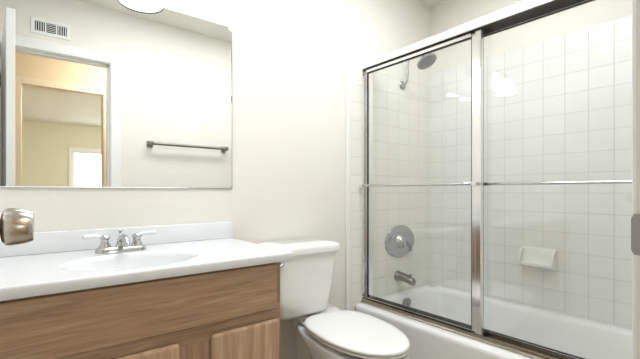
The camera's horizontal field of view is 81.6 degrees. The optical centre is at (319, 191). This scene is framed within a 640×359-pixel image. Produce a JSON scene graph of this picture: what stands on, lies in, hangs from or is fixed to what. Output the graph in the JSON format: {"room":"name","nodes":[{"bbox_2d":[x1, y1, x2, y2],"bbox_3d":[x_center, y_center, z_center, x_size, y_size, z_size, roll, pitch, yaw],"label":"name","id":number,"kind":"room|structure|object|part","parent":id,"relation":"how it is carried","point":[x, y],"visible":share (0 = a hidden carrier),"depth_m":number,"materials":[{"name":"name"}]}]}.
{"room":"bathroom","nodes":[
{"label":"bathroom","id":0,"kind":"room"},
{"bbox_2d":[0,0,430,358],"bbox_3d":[-0.219,-0.138,1.962,2.781,2.445,0.110,0,0,-39],"label":"wall","id":1,"kind":"structure","parent":0,"point":[289,56],"depth_m":2.02,"materials":[{"name":"white paint"}]},
{"bbox_2d":[0,0,231,188],"bbox_3d":[-0.789,-0.392,1.438,0.968,0.759,0.014,0,0,-39],"label":"wall mirror","id":2,"kind":"object","parent":1,"relation":"attached to","point":[94,93],"visible":1,"depth_m":1.43,"materials":[{"name":"grey mirror"}]},
{"bbox_2d":[0,222,231,256],"bbox_3d":[-0.801,0.179,1.424,0.994,0.075,0.020,0,0,-39],"label":"backsplash","id":3,"kind":"structure","parent":1,"relation":"attached to","point":[70,240],"depth_m":1.41,"materials":[{"name":"stone"}]},
{"bbox_2d":[346,45,350,309],"bbox_3d":[0.168,0.102,2.207,0.034,1.941,0.012,0,0,-39],"label":"trim","id":4,"kind":"structure","parent":1,"relation":"attached to","point":[348,48],"depth_m":2.20,"materials":[{"name":"white paint"}]},
{"bbox_2d":[385,225,413,256],"bbox_3d":[0.492,0.321,2.414,0.279,0.203,0.073,0,0,-39],"label":"shower valve","id":5,"kind":"object","parent":1,"relation":"attached to","point":[399,241],"visible":1,"depth_m":2.38,"materials":[{"name":"silver metal"}]},
{"bbox_3d":[0.587,0.361,2.460,0.060,0.077,0.028,0,0,-22],"label":"valve lever","id":6,"kind":"part","parent":5,"relation":"part of","materials":[{"name":"silver metal"}]},
{"bbox_2d":[394,271,415,285],"bbox_3d":[0.564,0.571,2.431,0.078,0.078,0.134,0,0,-39],"label":"tub spout","id":7,"kind":"object","parent":1,"relation":"attached to","point":[398,276],"visible":1,"depth_m":2.41,"materials":[{"name":"silver metal"}]},
{"bbox_2d":[399,53,436,89],"bbox_3d":[0.633,-0.798,2.408,0.130,0.222,0.258,0,0,-39],"label":"shower","id":8,"kind":"object","parent":1,"relation":"attached to","point":[427,60],"visible":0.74,"depth_m":2.36,"materials":[{"name":"silver metal"}]},
{"bbox_3d":[0.613,-0.809,2.440,0.021,0.200,0.172,0,0,-36],"label":"shower arm","id":9,"kind":"part","parent":8,"relation":"part of","materials":[{"name":"silver metal"}]},
{"bbox_2d":[361,0,569,358],"bbox_3d":[0.758,-0.057,1.708,0.097,1.472,1.506,0,0,-39],"label":"shower door frame","id":10,"kind":"object","parent":1,"relation":"attached to","point":[525,7],"visible":0.7,"depth_m":1.99,"materials":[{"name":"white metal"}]},
{"bbox_2d":[359,27,482,335],"bbox_3d":[0.495,-0.044,1.975,0.067,1.416,0.742,0,0,-39],"label":"sliding shower door","id":11,"kind":"structure","parent":10,"relation":"attached to","point":[476,36],"depth_m":1.73,"materials":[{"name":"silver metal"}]},
{"bbox_3d":[0.501,-0.738,2.003,0.023,0.030,0.678,0,0,-39],"label":"rail","id":12,"kind":"part","parent":11,"relation":"part of","materials":[{"name":"silver metal"}]},
{"bbox_3d":[0.504,0.656,2.006,0.014,0.016,0.678,0,0,-39],"label":"rail","id":13,"kind":"part","parent":11,"relation":"part of","materials":[{"name":"silver metal"}]},
{"bbox_3d":[0.758,-0.768,1.708,0.097,0.049,1.506,0,0,-39],"label":"header rail","id":14,"kind":"part","parent":10,"relation":"part of","materials":[{"name":"white metal"}]},
{"bbox_2d":[483,0,631,358],"bbox_3d":[1.009,-0.046,1.473,0.050,1.425,0.777,0,0,-39],"label":"sliding shower door","id":15,"kind":"structure","parent":10,"relation":"attached to","point":[567,4],"depth_m":1.58,"materials":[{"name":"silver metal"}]},
{"bbox_3d":[0.995,0.658,1.460,0.014,0.016,0.735,0,0,-39],"label":"rail","id":16,"kind":"part","parent":15,"relation":"part of","materials":[{"name":"silver metal"}]},
{"bbox_3d":[0.995,-0.744,1.460,0.014,0.030,0.735,0,0,-39],"label":"rail","id":17,"kind":"part","parent":15,"relation":"part of","materials":[{"name":"silver metal"}]},
{"bbox_2d":[419,0,444,6],"bbox_3d":[0.294,-1.410,1.321,2.781,0.100,1.752,0,0,-39],"label":"ceiling","id":18,"kind":"structure","parent":0,"point":[430,3],"depth_m":2.66,"materials":[{"name":"white paint"}]},
{"bbox_2d":[431,0,631,329],"bbox_3d":[1.332,-0.138,2.162,0.110,2.445,1.537,0,0,-39],"label":"wall","id":19,"kind":"structure","parent":0,"point":[559,108],"depth_m":2.13,"materials":[{"name":"white tile"}]},
{"bbox_2d":[518,246,556,270],"bbox_3d":[1.246,0.388,2.127,0.066,0.122,0.182,0,0,-39],"label":"soap dish","id":20,"kind":"object","parent":19,"relation":"attached to","point":[531,257],"visible":1,"depth_m":2.13,"materials":[{"name":"white ceramic"}]},
{"bbox_3d":[0.294,1.135,1.321,2.781,0.100,1.752,0,0,-39],"label":"floor","id":21,"kind":"structure","parent":0,"visible":0},
{"bbox_2d":[0,262,279,358],"bbox_3d":[-0.662,0.666,1.220,0.952,0.837,0.510,0,0,-39],"label":"vanity cabinet","id":22,"kind":"object","parent":21,"relation":"on","point":[234,313],"visible":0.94,"depth_m":1.06,"materials":[{"name":"brown wood"}]},
{"bbox_3d":[-0.520,0.263,1.043,0.952,0.030,0.019,0,0,-39],"label":"rail","id":23,"kind":"part","parent":22,"relation":"part of","materials":[{"name":"brown wood"}]},
{"bbox_2d":[0,222,293,300],"bbox_3d":[-0.644,0.247,1.227,0.994,0.210,0.524,0,0,-39],"label":"countertop","id":24,"kind":"structure","parent":22,"relation":"on","point":[54,262],"depth_m":1.25,"materials":[{"name":"stone"}]},
{"bbox_2d":[83,229,155,253],"bbox_3d":[-0.695,0.177,1.313,0.238,0.079,0.134,0,0,-39],"label":"sink faucet","id":25,"kind":"object","parent":24,"relation":"on","point":[123,242],"visible":1,"depth_m":1.31,"materials":[{"name":"silver metal"}]},
{"bbox_3d":[-0.789,0.157,1.286,0.058,0.018,0.018,0,0,-39],"label":"handle lever","id":26,"kind":"part","parent":25,"relation":"part of","materials":[{"name":"white plastic"}]},
{"bbox_3d":[-0.648,0.157,1.398,0.058,0.018,0.018,0,0,-39],"label":"handle lever","id":27,"kind":"part","parent":25,"relation":"part of","materials":[{"name":"white plastic"}]},
{"bbox_3d":[-0.514,0.713,1.023,0.247,0.524,0.018,0,0,-39],"label":"cabinet door","id":28,"kind":"part","parent":22,"relation":"part of","materials":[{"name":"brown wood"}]},
{"bbox_3d":[-0.520,0.433,1.043,0.952,0.067,0.019,0,0,-39],"label":"rail","id":29,"kind":"part","parent":22,"relation":"part of","materials":[{"name":"brown wood"}]},
{"bbox_3d":[-0.244,0.713,1.240,0.247,0.524,0.018,0,0,-39],"label":"cabinet door","id":30,"kind":"part","parent":22,"relation":"part of","materials":[{"name":"brown wood"}]},
{"bbox_2d":[258,238,409,358],"bbox_3d":[0.060,0.668,1.650,0.467,0.834,0.719,0,0,-39],"label":"toilet","id":31,"kind":"object","parent":21,"relation":"on","point":[323,330],"visible":0.93,"depth_m":1.71,"materials":[{"name":"white ceramic"}]},
{"bbox_3d":[-0.112,0.276,1.830,0.415,0.051,0.201,0,0,-35],"label":"tank lid","id":32,"kind":"part","parent":31,"relation":"part of","materials":[{"name":"white ceramic"}]},
{"bbox_3d":[-0.116,0.452,1.832,0.381,0.299,0.183,0,0,-35],"label":"tank","id":33,"kind":"part","parent":31,"relation":"part of","materials":[{"name":"white ceramic"}]},
{"bbox_3d":[0.129,0.866,1.657,0.351,0.438,0.632,0,0,-39],"label":"bowl","id":34,"kind":"part","parent":31,"relation":"part of","materials":[{"name":"white ceramic"}]},
{"bbox_3d":[0.162,0.603,1.611,0.356,0.018,0.533,0,0,-39],"label":"seat lid","id":35,"kind":"part","parent":31,"relation":"part of","materials":[{"name":"white plastic"}]},
{"bbox_3d":[0.162,0.621,1.610,0.348,0.011,0.522,0,0,-39],"label":"seat","id":36,"kind":"part","parent":31,"relation":"part of","materials":[{"name":"white plastic"}]},
{"bbox_2d":[356,284,631,358],"bbox_3d":[0.984,0.882,1.890,0.771,0.404,1.504,0,0,-39],"label":"bathtub","id":37,"kind":"object","parent":21,"relation":"on","point":[580,337],"visible":0.78,"depth_m":1.99,"materials":[{"name":"white ceramic"}]},
{"bbox_3d":[0.569,0.733,2.420,0.083,0.072,0.022,0,0,-39],"label":"overflow plate","id":38,"kind":"part","parent":37,"relation":"part of","materials":[{"name":"silver metal"}]},
{"bbox_3d":[0.372,-0.137,0.335,5.400,2.445,0.115,0,0,-39],"label":"wall","id":39,"kind":"structure","parent":0,"visible":0},
{"bbox_2d":[0,208,33,244],"bbox_3d":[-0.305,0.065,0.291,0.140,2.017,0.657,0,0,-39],"label":"door knob","id":40,"kind":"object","parent":39,"relation":"in","point":[16,225],"depth_m":0.51,"materials":[{"name":"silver metal"}]},
{"bbox_2d":[631,0,639,358],"bbox_3d":[0.134,0.030,0.144,0.772,2.109,0.147,0,0,-39],"label":"trim","id":41,"kind":"structure","parent":39,"relation":"attached to","point":[635,220],"depth_m":0.40,"materials":[{"name":"white wood"}]},
{"bbox_3d":[0.342,0.045,0.379,0.002,0.043,0.036,0,0,-39],"label":"strike plate","id":42,"kind":"part","parent":41,"relation":"part of","materials":[{"name":"silver metal"}]}
]}

